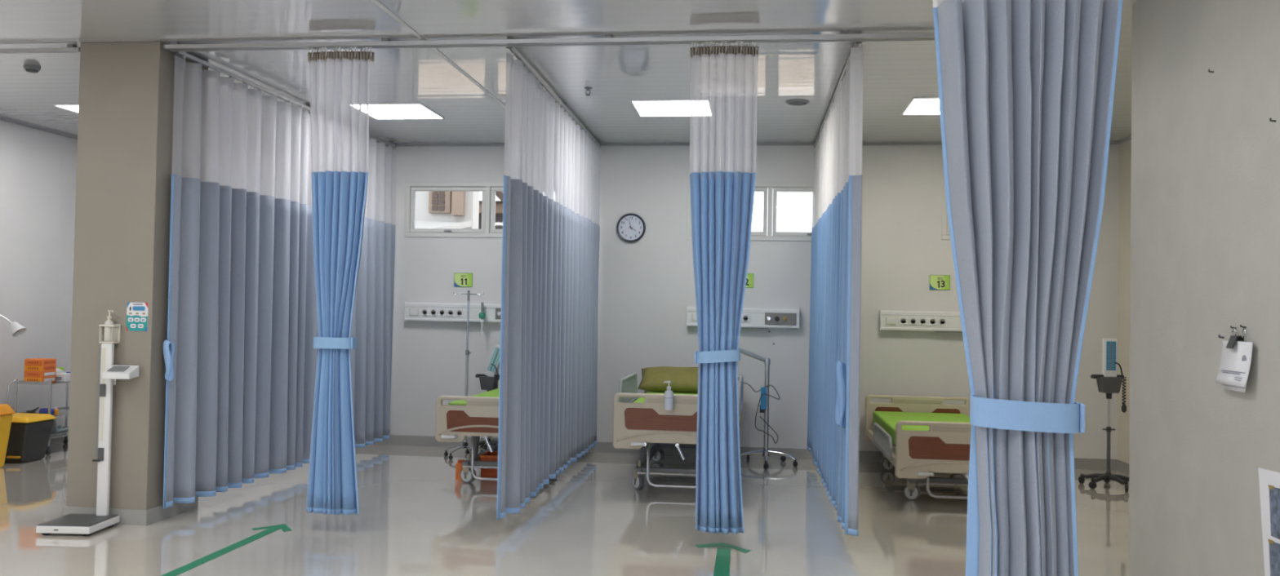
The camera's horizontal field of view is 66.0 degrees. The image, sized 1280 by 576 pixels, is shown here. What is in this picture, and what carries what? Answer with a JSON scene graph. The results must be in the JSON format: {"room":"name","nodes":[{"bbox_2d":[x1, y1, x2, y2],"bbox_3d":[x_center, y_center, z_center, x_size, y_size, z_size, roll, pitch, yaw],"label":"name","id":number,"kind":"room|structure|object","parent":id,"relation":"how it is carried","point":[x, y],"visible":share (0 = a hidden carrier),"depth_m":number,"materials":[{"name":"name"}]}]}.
{"room":"hospital room","nodes":[
{"label":"hospital room","id":0,"kind":"room"},
{"bbox_2d":[0,120,77,426],"bbox_3d":[-6.474,-0.160,3.533,0.200,3.000,13.869,1,-1,7],"label":"wall","id":1,"kind":"structure","parent":0,"point":[38,168],"depth_m":9.27,"materials":[{"name":"paint"}]},
{"bbox_2d":[0,117,77,139],"bbox_3d":[-6.338,-1.647,3.544,0.022,0.022,13.447,1,-1,7],"label":"trim","id":2,"kind":"structure","parent":1,"relation":"attached to","point":[1,118],"depth_m":9.24,"materials":[{"name":"grey"}]},
{"bbox_2d":[49,435,68,443],"bbox_3d":[-6.395,1.291,3.481,0.012,0.100,13.457,1,-1,7],"label":"baseboard","id":3,"kind":"structure","parent":1,"relation":"attached to","point":[61,438],"depth_m":9.58,"materials":[{"name":"grey tile"}]},
{"bbox_2d":[66,41,208,510],"bbox_3d":[-3.251,-0.035,6.409,0.538,3.000,0.550,1,-1,7],"label":"column","id":4,"kind":"structure","parent":0,"point":[126,102],"depth_m":6.14,"materials":[{"name":"paint"}]},
{"bbox_2d":[62,497,198,525],"bbox_3d":[-3.277,1.417,6.375,0.554,0.095,0.566,1,-1,7],"label":"baseboard","id":5,"kind":"structure","parent":4,"relation":"attached to","point":[127,517],"depth_m":6.11,"materials":[{"name":"grey tile"}]},
{"bbox_2d":[126,302,148,331],"bbox_3d":[-3.116,0.179,6.108,0.140,0.176,0.005,1,-1,7],"label":"poster","id":6,"kind":"object","parent":4,"relation":"attached to","point":[136,313],"visible":1,"depth_m":6.11,"materials":[{"name":"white paper"}]},
{"bbox_2d":[0,440,1128,575],"bbox_3d":[-1.429,1.516,2.887,10.420,0.200,13.869,1,-1,7],"label":"floor","id":7,"kind":"structure","parent":0,"point":[415,518],"depth_m":6.17,"materials":[{"name":"tile"}]},
{"bbox_2d":[0,404,15,467],"bbox_3d":[-5.347,1.205,7.973,0.386,0.520,0.316,1,-1,7],"label":"waste bin","id":8,"kind":"object","parent":7,"relation":"on","point":[6,411],"visible":1,"depth_m":8.03,"materials":[{"name":"yellow plastic"}]},
{"bbox_2d":[0,314,26,337],"bbox_3d":[-5.564,0.844,8.506,0.441,1.259,0.159,1,-1,-16],"label":"gooseneck lamp","id":9,"kind":"object","parent":7,"relation":"on","point":[17,330],"visible":1,"depth_m":8.55,"materials":[{"name":"grey plastic"}]},
{"bbox_2d":[4,413,56,462],"bbox_3d":[-5.322,1.281,8.442,0.442,0.390,0.352,1,-1,7],"label":"waste bin","id":10,"kind":"object","parent":7,"relation":"on","point":[29,435],"visible":0.85,"depth_m":8.32,"materials":[{"name":"grey plastic"}]},
{"bbox_2d":[5,378,70,455],"bbox_3d":[-5.409,1.155,9.113,0.411,0.670,0.722,1,-1,7],"label":"trolley","id":11,"kind":"object","parent":7,"relation":"on","point":[62,411],"visible":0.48,"depth_m":8.81,"materials":[{"name":"silver metal"}]},
{"bbox_2d":[26,407,39,413],"bbox_3d":[-5.493,1.111,8.930,0.124,0.065,0.124,1,-1,7],"label":"dish","id":12,"kind":"object","parent":11,"relation":"on","point":[33,411],"visible":0.62,"depth_m":8.93,"materials":[{"name":"grey metal"}]},
{"bbox_2d":[26,409,37,413],"bbox_3d":[-5.493,1.126,8.929,0.124,0.034,0.124,1,-1,7],"label":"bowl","id":13,"kind":"object","parent":12,"relation":"on","point":[33,411],"depth_m":8.89,"materials":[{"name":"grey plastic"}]},
{"bbox_2d":[23,358,56,382],"bbox_3d":[-5.415,0.746,8.896,0.186,0.215,0.178,1,-1,7],"label":"drawer organizer","id":14,"kind":"object","parent":11,"relation":"on","point":[36,370],"visible":0.99,"depth_m":8.82,"materials":[{"name":"orange plastic"}]},
{"bbox_2d":[27,367,38,369],"bbox_3d":[-5.426,0.718,8.809,0.102,0.018,0.002,1,-1,7],"label":"grille","id":15,"kind":"object","parent":14,"relation":"attached to","point":[28,368],"depth_m":8.81,"materials":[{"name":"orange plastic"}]},
{"bbox_2d":[17,380,70,385],"bbox_3d":[-5.375,0.856,9.124,0.330,0.026,0.660,1,-1,7],"label":"shelf","id":16,"kind":"object","parent":11,"relation":"attached to","point":[21,382],"depth_m":8.80,"materials":[{"name":"silver metal"}]},
{"bbox_2d":[35,408,54,415],"bbox_3d":[-5.358,1.112,8.863,0.176,0.063,0.064,1,-1,7],"label":"roll","id":17,"kind":"object","parent":11,"relation":"on","point":[42,411],"visible":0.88,"depth_m":8.84,"materials":[{"name":"blue"}]},
{"bbox_2d":[22,406,69,417],"bbox_3d":[-5.380,1.146,9.117,0.330,0.026,0.660,1,-1,7],"label":"shelf","id":18,"kind":"object","parent":11,"relation":"attached to","point":[62,411],"depth_m":9.18,"materials":[{"name":"silver metal"}]},
{"bbox_2d":[53,406,58,415],"bbox_3d":[-5.262,1.109,8.882,0.036,0.075,0.036,1,-1,7],"label":"medicine bottle","id":19,"kind":"object","parent":11,"relation":"on","point":[55,411],"visible":1,"depth_m":8.87,"materials":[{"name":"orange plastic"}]},
{"bbox_2d":[49,426,68,439],"bbox_3d":[-5.384,1.336,9.112,0.330,0.026,0.660,1,-1,7],"label":"shelf","id":20,"kind":"object","parent":11,"relation":"attached to","point":[65,433],"depth_m":9.00,"materials":[{"name":"silver metal"}]},
{"bbox_2d":[50,418,68,434],"bbox_3d":[-5.324,1.251,9.015,0.130,0.153,0.244,1,-1,7],"label":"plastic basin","id":21,"kind":"object","parent":11,"relation":"on","point":[56,429],"visible":0.52,"depth_m":8.93,"materials":[{"name":"grey plastic"}]},
{"bbox_2d":[56,367,64,373],"bbox_3d":[-5.386,0.798,9.106,0.078,0.122,0.158,1,-1,7],"label":"pack","id":22,"kind":"object","parent":11,"relation":"on","point":[60,370],"visible":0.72,"depth_m":9.13,"materials":[{"name":"white plastic"}]},
{"bbox_2d":[55,373,70,382],"bbox_3d":[-5.288,0.822,9.048,0.110,0.075,0.132,1,-1,7],"label":"carton","id":23,"kind":"object","parent":11,"relation":"on","point":[60,377],"visible":0.74,"depth_m":8.98,"materials":[{"name":"white cardboard"}]},
{"bbox_2d":[55,376,61,380],"bbox_3d":[-5.301,0.823,8.984,0.060,0.030,0.002,1,-1,7],"label":"print","id":24,"kind":"object","parent":23,"relation":"attached to","point":[57,378],"depth_m":8.98,"materials":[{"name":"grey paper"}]},
{"bbox_2d":[35,343,139,536],"bbox_3d":[-3.301,0.896,5.917,0.420,1.115,0.332,1,-1,1],"label":"weighing scale","id":25,"kind":"object","parent":7,"relation":"on","point":[86,525],"visible":1,"depth_m":6.03,"materials":[{"name":"grey plastic"}]},
{"bbox_2d":[98,310,120,343],"bbox_3d":[-3.274,0.239,6.091,0.099,0.203,0.072,1,-1,7],"label":"dispenser","id":26,"kind":"object","parent":25,"relation":"attached to","point":[109,332],"visible":1,"depth_m":6.07,"materials":[{"name":"beige plastic"}]},
{"bbox_2d":[103,318,114,341],"bbox_3d":[-3.281,0.257,6.090,0.053,0.143,0.053,1,-1,7],"label":"bottle","id":27,"kind":"object","parent":26,"relation":"on","point":[108,329],"depth_m":6.07,"materials":[{"name":"grey plastic"}]},
{"bbox_2d":[160,524,291,575],"bbox_3d":[-2.344,1.452,5.180,0.255,0.002,2.000,1,-1,7],"label":"floor arrow","id":28,"kind":"object","parent":7,"relation":"on","point":[284,527],"depth_m":5.51,"materials":[{"name":"green paint"}]},
{"bbox_2d":[455,459,464,479],"bbox_3d":[-1.435,1.456,7.912,0.090,0.154,0.090,1,-1,7],"label":"tube","id":29,"kind":"object","parent":7,"relation":"on","point":[459,468],"visible":0.61,"depth_m":7.87,"materials":[{"name":"orange plastic"}]},
{"bbox_2d":[444,290,485,459],"bbox_3d":[-1.606,0.790,9.097,0.397,1.535,0.399,1,-1,7],"label":"pole","id":30,"kind":"object","parent":7,"relation":"on","point":[467,351],"visible":0.78,"depth_m":9.08,"materials":[{"name":"silver metal"}]},
{"bbox_2d":[435,379,499,483],"bbox_3d":[-1.063,1.187,8.298,0.787,0.723,1.899,1,-1,7],"label":"hospital bed","id":31,"kind":"object","parent":7,"relation":"on","point":[477,416],"visible":0.34,"depth_m":7.44,"materials":[{"name":"beige plastic"}]},
{"bbox_2d":[469,344,500,452],"bbox_3d":[-1.444,1.055,9.476,0.336,1.029,0.339,1,-1,18],"label":"stand","id":32,"kind":"object","parent":7,"relation":"on","point":[489,380],"visible":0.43,"depth_m":9.44,"materials":[{"name":"grey plastic"}]},
{"bbox_2d":[479,376,499,391],"bbox_3d":[-1.450,0.940,9.488,0.186,0.180,0.156,1,-1,7],"label":"basket","id":33,"kind":"object","parent":32,"relation":"on","point":[486,383],"depth_m":9.44,"materials":[{"name":"grey plastic"}]},
{"bbox_2d":[479,450,497,478],"bbox_3d":[-1.135,1.444,8.017,0.280,0.195,0.260,1,-1,7],"label":"crate","id":34,"kind":"object","parent":7,"relation":"on","point":[486,456],"visible":0.36,"depth_m":7.91,"materials":[{"name":"orange plastic"}]},
{"bbox_2d":[612,372,743,489],"bbox_3d":[0.377,1.152,8.242,0.945,0.843,2.129,1,-1,7],"label":"hospital bed","id":35,"kind":"object","parent":7,"relation":"on","point":[641,422],"visible":0.56,"depth_m":7.29,"materials":[{"name":"beige plastic"}]},
{"bbox_2d":[637,366,698,393],"bbox_3d":[0.345,0.837,9.025,0.700,0.220,0.365,1,-1,5],"label":"pillow","id":36,"kind":"object","parent":35,"relation":"on","point":[683,380],"visible":0.76,"depth_m":8.90,"materials":[{"name":"fabric"}]},
{"bbox_2d":[663,381,673,410],"bbox_3d":[0.220,0.787,7.231,0.076,0.210,0.115,0,-2,28],"label":"sanitizer bottle","id":37,"kind":"object","parent":35,"relation":"hanging from","point":[668,394],"visible":1,"depth_m":7.19,"materials":[{"name":"white plastic"}]},
{"bbox_2d":[695,542,751,575],"bbox_3d":[0.396,1.497,5.017,0.325,0.002,1.730,1,-1,7],"label":"floor arrow","id":38,"kind":"object","parent":7,"relation":"on","point":[722,568],"depth_m":5.55,"materials":[{"name":"green paint"}]},
{"bbox_2d":[737,347,797,469],"bbox_3d":[1.083,1.047,8.955,0.704,1.110,0.550,1,-1,7],"label":"stand","id":39,"kind":"object","parent":7,"relation":"on","point":[764,406],"visible":0.8,"depth_m":8.94,"materials":[{"name":"silver metal"}]},
{"bbox_2d":[864,395,971,500],"bbox_3d":[2.412,1.284,7.996,0.945,0.639,2.129,1,-1,7],"label":"hospital bed","id":40,"kind":"object","parent":7,"relation":"on","point":[920,437],"visible":0.68,"depth_m":7.17,"materials":[{"name":"beige plastic"}]},
{"bbox_2d":[1078,338,1128,492],"bbox_3d":[3.866,1.024,8.088,0.446,1.216,0.453,1,-1,1],"label":"stand","id":41,"kind":"object","parent":7,"relation":"on","point":[1108,383],"visible":0.93,"depth_m":8.07,"materials":[{"name":"black metal"}]},
{"bbox_2d":[1096,377,1122,399],"bbox_3d":[3.855,0.821,8.102,0.178,0.180,0.143,1,-1,7],"label":"basket","id":42,"kind":"object","parent":41,"relation":"on","point":[1108,385],"depth_m":8.05,"materials":[{"name":"grey plastic"}]},
{"bbox_2d":[0,0,1138,143],"bbox_3d":[-1.372,-1.683,2.962,10.420,0.200,13.869,1,-1,7],"label":"ceiling","id":43,"kind":"structure","parent":0,"point":[895,73],"depth_m":6.28,"materials":[{"name":"grey paint"}]},
{"bbox_2d":[23,64,40,73],"bbox_3d":[-4.226,-1.520,6.851,0.104,0.045,0.104,1,-1,7],"label":"smoke detector","id":44,"kind":"object","parent":43,"relation":"attached to","point":[32,68],"visible":1,"depth_m":6.82,"materials":[{"name":"grey plastic"}]},
{"bbox_2d":[0,44,80,53],"bbox_3d":[-4.763,-1.540,6.412,2.442,0.045,0.040,1,-1,7],"label":"track","id":45,"kind":"object","parent":43,"relation":"attached to","point":[71,48],"visible":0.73,"depth_m":6.29,"materials":[{"name":"silver metal"}]},
{"bbox_2d":[53,104,78,112],"bbox_3d":[-4.534,-1.507,8.449,0.610,0.008,0.610,1,-1,7],"label":"recessed light","id":46,"kind":"object","parent":43,"relation":"in","point":[74,108],"visible":0.19,"depth_m":8.25,"materials":[{"name":"white plastic"}]},
{"bbox_2d":[58,106,78,112],"bbox_3d":[-4.534,-1.508,8.449,0.586,0.005,0.586,1,-1,7],"label":"diffuser","id":47,"kind":"object","parent":46,"relation":"attached to","point":[74,108],"depth_m":8.29,"materials":[{"name":"white plastic"}]},
{"bbox_2d":[173,52,395,147],"bbox_3d":[-2.693,-1.465,8.026,0.043,0.045,3.593,1,-1,8],"label":"track","id":48,"kind":"object","parent":43,"relation":"attached to","point":[192,58],"visible":0.66,"depth_m":7.12,"materials":[{"name":"silver metal"}]},
{"bbox_2d":[162,55,396,509],"bbox_3d":[-2.720,-0.009,7.961,0.182,2.870,3.656,1,-1,8],"label":"privacy curtain","id":49,"kind":"object","parent":48,"relation":"hanging from","point":[240,356],"visible":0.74,"depth_m":7.11,"materials":[{"name":"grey fabric"}]},
{"bbox_2d":[368,102,444,119],"bbox_3d":[-2.017,-1.468,8.197,0.610,0.008,0.610,1,-1,7],"label":"recessed light","id":50,"kind":"object","parent":43,"relation":"in","point":[411,110],"visible":0.76,"depth_m":8.20,"materials":[{"name":"white plastic"}]},
{"bbox_2d":[371,0,505,108],"bbox_3d":[-1.678,-1.585,2.985,0.030,0.004,13.447,1,-1,7],"label":"trim","id":51,"kind":"structure","parent":43,"relation":"attached to","point":[377,2],"depth_m":6.25,"materials":[{"name":"grey metal"}]},
{"bbox_2d":[163,31,934,50],"bbox_3d":[-0.185,-1.472,5.827,5.612,0.045,0.040,1,-1,7],"label":"track","id":52,"kind":"object","parent":43,"relation":"attached to","point":[844,35],"visible":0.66,"depth_m":5.85,"materials":[{"name":"silver metal"}]},
{"bbox_2d":[306,46,373,515],"bbox_3d":[-1.866,-0.057,5.992,0.431,2.835,0.146,1,-1,7],"label":"privacy curtain","id":53,"kind":"object","parent":52,"relation":"hanging from","point":[340,82],"visible":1,"depth_m":5.96,"materials":[{"name":"blue fabric"}]},
{"bbox_2d":[689,40,758,534],"bbox_3d":[0.465,-0.017,5.711,0.403,2.845,0.155,1,-1,7],"label":"privacy curtain","id":54,"kind":"object","parent":52,"relation":"hanging from","point":[723,112],"visible":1,"depth_m":5.69,"materials":[{"name":"blue fabric"}]},
{"bbox_2d":[168,33,934,52],"bbox_3d":[-0.180,-1.471,5.877,5.612,0.045,0.040,1,-1,7],"label":"track","id":55,"kind":"object","parent":43,"relation":"attached to","point":[921,39],"visible":0.41,"depth_m":5.91,"materials":[{"name":"silver metal"}]},
{"bbox_2d":[506,47,600,146],"bbox_3d":[-0.599,-1.434,7.780,0.041,0.045,3.602,1,-1,6],"label":"track","id":56,"kind":"object","parent":43,"relation":"attached to","point":[517,55],"visible":0.62,"depth_m":7.12,"materials":[{"name":"silver metal"}]},
{"bbox_2d":[496,52,601,519],"bbox_3d":[-0.625,0.016,7.755,0.141,2.855,3.592,1,-1,6],"label":"privacy curtain","id":57,"kind":"object","parent":56,"relation":"hanging from","point":[548,396],"visible":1,"depth_m":7.05,"materials":[{"name":"grey fabric"}]},
{"bbox_2d":[583,87,591,96],"bbox_3d":[-0.381,-1.437,7.218,0.060,0.057,0.060,1,-1,7],"label":"sprinkler","id":58,"kind":"object","parent":43,"relation":"attached to","point":[587,89],"visible":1,"depth_m":7.21,"materials":[{"name":"grey metal"}]},
{"bbox_2d":[630,99,690,116],"bbox_3d":[0.266,-1.435,7.873,0.610,0.008,0.610,1,-1,7],"label":"recessed light","id":59,"kind":"object","parent":43,"relation":"in","point":[655,108],"visible":0.59,"depth_m":7.85,"materials":[{"name":"white plastic"}]},
{"bbox_2d":[786,99,808,105],"bbox_3d":[1.209,-1.422,7.560,0.176,0.014,0.176,1,-1,7],"label":"ceiling speaker","id":60,"kind":"object","parent":43,"relation":"attached to","point":[793,102],"visible":1,"depth_m":7.53,"materials":[{"name":"grey plastic"}]},
{"bbox_2d":[790,102,805,104],"bbox_3d":[1.209,-1.423,7.560,0.132,0.011,0.132,1,-1,7],"label":"grille","id":61,"kind":"object","parent":60,"relation":"attached to","point":[791,103],"depth_m":7.56,"materials":[{"name":"grey plastic"}]},
{"bbox_2d":[813,41,862,147],"bbox_3d":[1.471,-1.402,7.542,0.040,0.045,3.622,1,-1,6],"label":"track","id":62,"kind":"object","parent":43,"relation":"attached to","point":[855,44],"visible":0.48,"depth_m":7.15,"materials":[{"name":"silver metal"}]},
{"bbox_2d":[807,42,865,536],"bbox_3d":[1.438,0.044,7.499,0.141,2.850,3.640,1,-1,7],"label":"privacy curtain","id":63,"kind":"object","parent":62,"relation":"hanging from","point":[835,298],"visible":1,"depth_m":6.52,"materials":[{"name":"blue fabric"}]},
{"bbox_2d":[901,97,939,115],"bbox_3d":[2.374,-1.403,7.610,0.610,0.008,0.610,1,-1,7],"label":"recessed light","id":64,"kind":"object","parent":43,"relation":"in","point":[930,105],"visible":0.41,"depth_m":7.65,"materials":[{"name":"white plastic"}]},
{"bbox_3d":[1.362,-1.522,2.515,1.672,0.045,0.040,1,-1,7],"label":"track","id":65,"kind":"object","parent":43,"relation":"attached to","visible":0},
{"bbox_2d":[933,0,1123,575],"bbox_3d":[0.972,-0.084,2.484,0.498,2.845,0.168,1,-1,7],"label":"privacy curtain","id":66,"kind":"object","parent":65,"relation":"hanging from","point":[1026,88],"visible":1,"depth_m":2.46,"materials":[{"name":"grey fabric"}]},
{"bbox_2d":[389,144,1119,459],"bbox_3d":[-0.590,0.090,9.708,10.020,3.000,0.200,1,-1,7],"label":"wall","id":67,"kind":"structure","parent":0,"point":[646,285],"depth_m":9.42,"materials":[{"name":"paint"}]},
{"bbox_2d":[404,302,501,324],"bbox_3d":[-1.705,0.252,9.685,1.250,0.207,0.102,1,-1,7],"label":"panel","id":68,"kind":"object","parent":67,"relation":"attached to","point":[413,312],"visible":0.84,"depth_m":9.68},
{"bbox_2d":[408,308,418,315],"bbox_3d":[-2.231,0.236,9.726,0.095,0.075,0.011,1,-1,7],"label":"switch","id":69,"kind":"object","parent":68,"relation":"attached to","point":[412,312],"depth_m":9.72,"materials":[{"name":"white plastic"}]},
{"bbox_2d":[420,308,429,315],"bbox_3d":[-2.120,0.238,9.713,0.082,0.075,0.010,1,-1,7],"label":"power socket","id":70,"kind":"object","parent":68,"relation":"attached to","point":[424,312],"depth_m":9.71,"materials":[{"name":"white plastic"}]},
{"bbox_2d":[429,308,437,316],"bbox_3d":[-2.033,0.239,9.703,0.082,0.075,0.010,1,-1,7],"label":"power socket","id":71,"kind":"object","parent":68,"relation":"attached to","point":[433,312],"depth_m":9.70,"materials":[{"name":"white plastic"}]},
{"bbox_2d":[438,308,446,316],"bbox_3d":[-1.946,0.241,9.692,0.082,0.075,0.010,1,-1,7],"label":"power socket","id":72,"kind":"object","parent":68,"relation":"attached to","point":[442,312],"depth_m":9.69,"materials":[{"name":"white plastic"}]},
{"bbox_2d":[446,308,454,316],"bbox_3d":[-1.858,0.242,9.682,0.082,0.075,0.010,1,-1,7],"label":"power socket","id":73,"kind":"object","parent":68,"relation":"attached to","point":[450,312],"depth_m":9.68,"materials":[{"name":"white plastic"}]},
{"bbox_2d":[455,309,463,316],"bbox_3d":[-1.771,0.243,9.671,0.082,0.075,0.010,1,-1,7],"label":"power socket","id":74,"kind":"object","parent":68,"relation":"attached to","point":[459,313],"depth_m":9.67,"materials":[{"name":"white plastic"}]},
{"bbox_2d":[479,302,485,334],"bbox_3d":[-1.538,0.298,9.598,0.066,0.315,0.069,1,-1,7],"label":"flowmeter","id":75,"kind":"object","parent":68,"relation":"attached to","point":[482,315],"visible":1,"depth_m":9.59,"materials":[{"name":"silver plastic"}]},
{"bbox_2d":[404,182,503,237],"bbox_3d":[-1.501,-0.771,9.773,1.680,0.549,0.112,1,-1,7],"label":"window","id":76,"kind":"structure","parent":67,"relation":"in","point":[488,189],"depth_m":9.77,"materials":[{"name":"white"}]},
{"bbox_2d":[453,272,472,287],"bbox_3d":[-1.748,-0.080,9.746,0.187,0.138,0.008,1,-1,7],"label":"number sign","id":77,"kind":"object","parent":67,"relation":"attached to","point":[460,280],"visible":1,"depth_m":9.74,"materials":[{"name":"green plastic"}]},
{"bbox_2d":[616,213,645,242],"bbox_3d":[-0.087,-0.583,9.545,0.282,0.282,0.040,1,-1,7],"label":"wall clock","id":78,"kind":"object","parent":67,"relation":"attached to","point":[630,228],"visible":1,"depth_m":9.54,"materials":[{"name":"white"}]},
{"bbox_2d":[686,306,799,330],"bbox_3d":[0.974,0.292,9.364,1.064,0.207,0.102,1,-1,7],"label":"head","id":79,"kind":"object","parent":67,"relation":"attached to","point":[754,318],"visible":0.49,"depth_m":9.32},
{"bbox_2d":[691,313,697,321],"bbox_3d":[0.540,0.278,9.394,0.095,0.075,0.011,1,-1,7],"label":"switch","id":80,"kind":"object","parent":79,"relation":"attached to","point":[694,317],"depth_m":9.39,"materials":[{"name":"white plastic"}]},
{"bbox_2d":[741,314,750,322],"bbox_3d":[1.000,0.285,9.339,0.082,0.075,0.010,1,-1,7],"label":"power socket","id":81,"kind":"object","parent":79,"relation":"attached to","point":[745,317],"depth_m":9.33,"materials":[{"name":"white plastic"}]},
{"bbox_2d":[373,435,1115,471],"bbox_3d":[-0.628,1.536,9.569,10.020,0.100,0.012,1,-1,7],"label":"baseboard","id":82,"kind":"structure","parent":67,"relation":"attached to","point":[396,440],"depth_m":9.43,"materials":[{"name":"grey tile"}]},
{"bbox_2d":[745,273,753,288],"bbox_3d":[0.991,-0.071,9.419,0.187,0.138,0.008,1,-1,7],"label":"number sign","id":83,"kind":"object","parent":67,"relation":"attached to","point":[749,282],"visible":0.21,"depth_m":9.41,"materials":[{"name":"green plastic"}]},
{"bbox_2d":[686,182,813,241],"bbox_3d":[1.244,-0.729,9.444,1.580,0.558,0.112,1,-1,7],"label":"window","id":84,"kind":"structure","parent":67,"relation":"in","point":[769,233],"depth_m":9.40,"materials":[{"name":"white"}]},
{"bbox_2d":[385,142,1117,146],"bbox_3d":[-0.576,-1.401,9.633,10.020,0.022,0.022,1,-1,7],"label":"trim","id":85,"kind":"structure","parent":67,"relation":"attached to","point":[1110,143],"depth_m":9.53,"materials":[{"name":"grey metal"}]},
{"bbox_2d":[879,310,962,333],"bbox_3d":[2.864,0.321,9.137,1.250,0.207,0.102,1,-1,7],"label":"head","id":86,"kind":"object","parent":67,"relation":"attached to","point":[901,321],"visible":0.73,"depth_m":9.15},
{"bbox_2d":[885,316,896,324],"bbox_3d":[2.338,0.305,9.178,0.095,0.075,0.011,1,-1,7],"label":"switch","id":87,"kind":"object","parent":86,"relation":"attached to","point":[889,320],"depth_m":9.17,"materials":[{"name":"white plastic"}]},
{"bbox_2d":[898,316,907,324],"bbox_3d":[2.449,0.307,9.165,0.082,0.075,0.010,1,-1,7],"label":"power socket","id":88,"kind":"object","parent":86,"relation":"attached to","point":[902,320],"depth_m":9.16,"materials":[{"name":"white plastic"}]},
{"bbox_2d":[908,317,917,325],"bbox_3d":[2.536,0.308,9.155,0.082,0.075,0.010,1,-1,7],"label":"power socket","id":89,"kind":"object","parent":86,"relation":"attached to","point":[912,321],"depth_m":9.15,"materials":[{"name":"white plastic"}]},
{"bbox_2d":[918,317,927,325],"bbox_3d":[2.623,0.309,9.144,0.082,0.075,0.010,1,-1,7],"label":"power socket","id":90,"kind":"object","parent":86,"relation":"attached to","point":[922,321],"depth_m":9.14,"materials":[{"name":"white plastic"}]},
{"bbox_2d":[928,317,937,325],"bbox_3d":[2.711,0.311,9.134,0.082,0.075,0.010,1,-1,7],"label":"power socket","id":91,"kind":"object","parent":86,"relation":"attached to","point":[931,321],"depth_m":9.13,"materials":[{"name":"white plastic"}]},
{"bbox_2d":[937,317,946,325],"bbox_3d":[2.798,0.312,9.123,0.082,0.075,0.010,1,-1,7],"label":"power socket","id":92,"kind":"object","parent":86,"relation":"attached to","point":[941,321],"depth_m":9.12,"materials":[{"name":"white plastic"}]},
{"bbox_2d":[928,275,950,289],"bbox_3d":[2.799,-0.052,9.202,0.187,0.138,0.008,1,-1,7],"label":"number sign","id":93,"kind":"object","parent":67,"relation":"attached to","point":[936,282],"visible":1,"depth_m":9.20,"materials":[{"name":"green plastic"}]},
{"bbox_2d":[942,182,950,239],"bbox_3d":[3.507,-0.709,9.173,1.363,0.537,0.112,1,-1,7],"label":"window","id":94,"kind":"structure","parent":67,"relation":"in","point":[945,228],"depth_m":9.21,"materials":[{"name":"white"}]},
{"bbox_2d":[1117,139,1131,464],"bbox_3d":[4.238,0.114,7.046,0.200,3.000,4.339,1,-1,7],"label":"wall","id":95,"kind":"structure","parent":0,"point":[1125,148],"depth_m":8.86,"materials":[{"name":"beige paint"}]},
{"bbox_2d":[1115,459,1128,475],"bbox_3d":[4.094,1.559,6.919,0.012,0.100,4.127,1,-1,7],"label":"baseboard","id":96,"kind":"structure","parent":95,"relation":"attached to","point":[1122,467],"depth_m":8.81,"materials":[{"name":"grey tile"}]},
{"bbox_2d":[1117,135,1131,144],"bbox_3d":[4.141,-1.379,6.984,0.022,0.022,4.117,1,-1,7],"label":"trim","id":97,"kind":"structure","parent":95,"relation":"attached to","point":[1129,138],"depth_m":8.86,"materials":[{"name":"grey"}]},
{"bbox_2d":[1128,0,1279,575],"bbox_3d":[2.747,-0.070,0.343,1.570,3.000,9.330,1,-1,7],"label":"wall","id":98,"kind":"structure","parent":0,"point":[1205,187],"depth_m":4.25,"materials":[{"name":"paint"}]},
{"bbox_2d":[1226,327,1246,348],"bbox_3d":[2.356,0.199,3.894,0.044,0.091,0.113,1,-1,7],"label":"binder clip","id":99,"kind":"object","parent":98,"relation":"attached to","point":[1233,339],"visible":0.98,"depth_m":3.90,"materials":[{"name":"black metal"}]},
{"bbox_2d":[1215,340,1253,392],"bbox_3d":[2.350,0.308,3.892,0.039,0.196,0.256,1,-1,7],"label":"paper stack","id":100,"kind":"object","parent":99,"relation":"hanging from","point":[1235,362],"visible":0.97,"depth_m":3.88,"materials":[{"name":"white paper"}]},
{"bbox_2d":[1257,467,1279,575],"bbox_3d":[2.325,0.933,3.573,0.007,0.532,0.332,1,-1,7],"label":"sheet","id":101,"kind":"object","parent":98,"relation":"attached to","point":[1269,481],"visible":1,"depth_m":3.65,"materials":[{"name":"white paper"}]},
{"bbox_2d":[1267,538,1279,575],"bbox_3d":[2.318,1.014,3.542,0.003,0.187,0.234,1,-1,7],"label":"photo","id":102,"kind":"object","parent":101,"relation":"attached to","point":[1273,544],"depth_m":3.62,"materials":[{"name":"blue paper"}]},
{"bbox_2d":[1267,484,1279,539],"bbox_3d":[2.322,0.817,3.547,0.003,0.192,0.234,1,-1,7],"label":"photo","id":103,"kind":"object","parent":101,"relation":"on","point":[1273,491],"depth_m":3.62,"materials":[{"name":"blue paper"}]},
{"label":"outside","id":104,"kind":"structure","parent":0,"visible":0},
{"bbox_3d":[2.917,2.351,24.611,50.000,0.100,30.331,1,-1,7],"label":"ground","id":105,"kind":"structure","parent":104,"visible":0},
{"bbox_2d":[415,191,479,229],"bbox_3d":[-5.653,-0.751,13.993,6.620,5.300,1.000,1,-1,7],"label":"house","id":106,"kind":"structure","parent":105,"relation":"on","point":[433,210],"depth_m":13.80,"materials":[{"name":"grey"}]},
{"bbox_2d":[478,191,503,229],"bbox_3d":[-2.522,0.039,19.291,3.000,4.080,3.700,1,-1,7],"label":"roof","id":107,"kind":"structure","parent":105,"relation":"on","point":[499,204],"depth_m":17.87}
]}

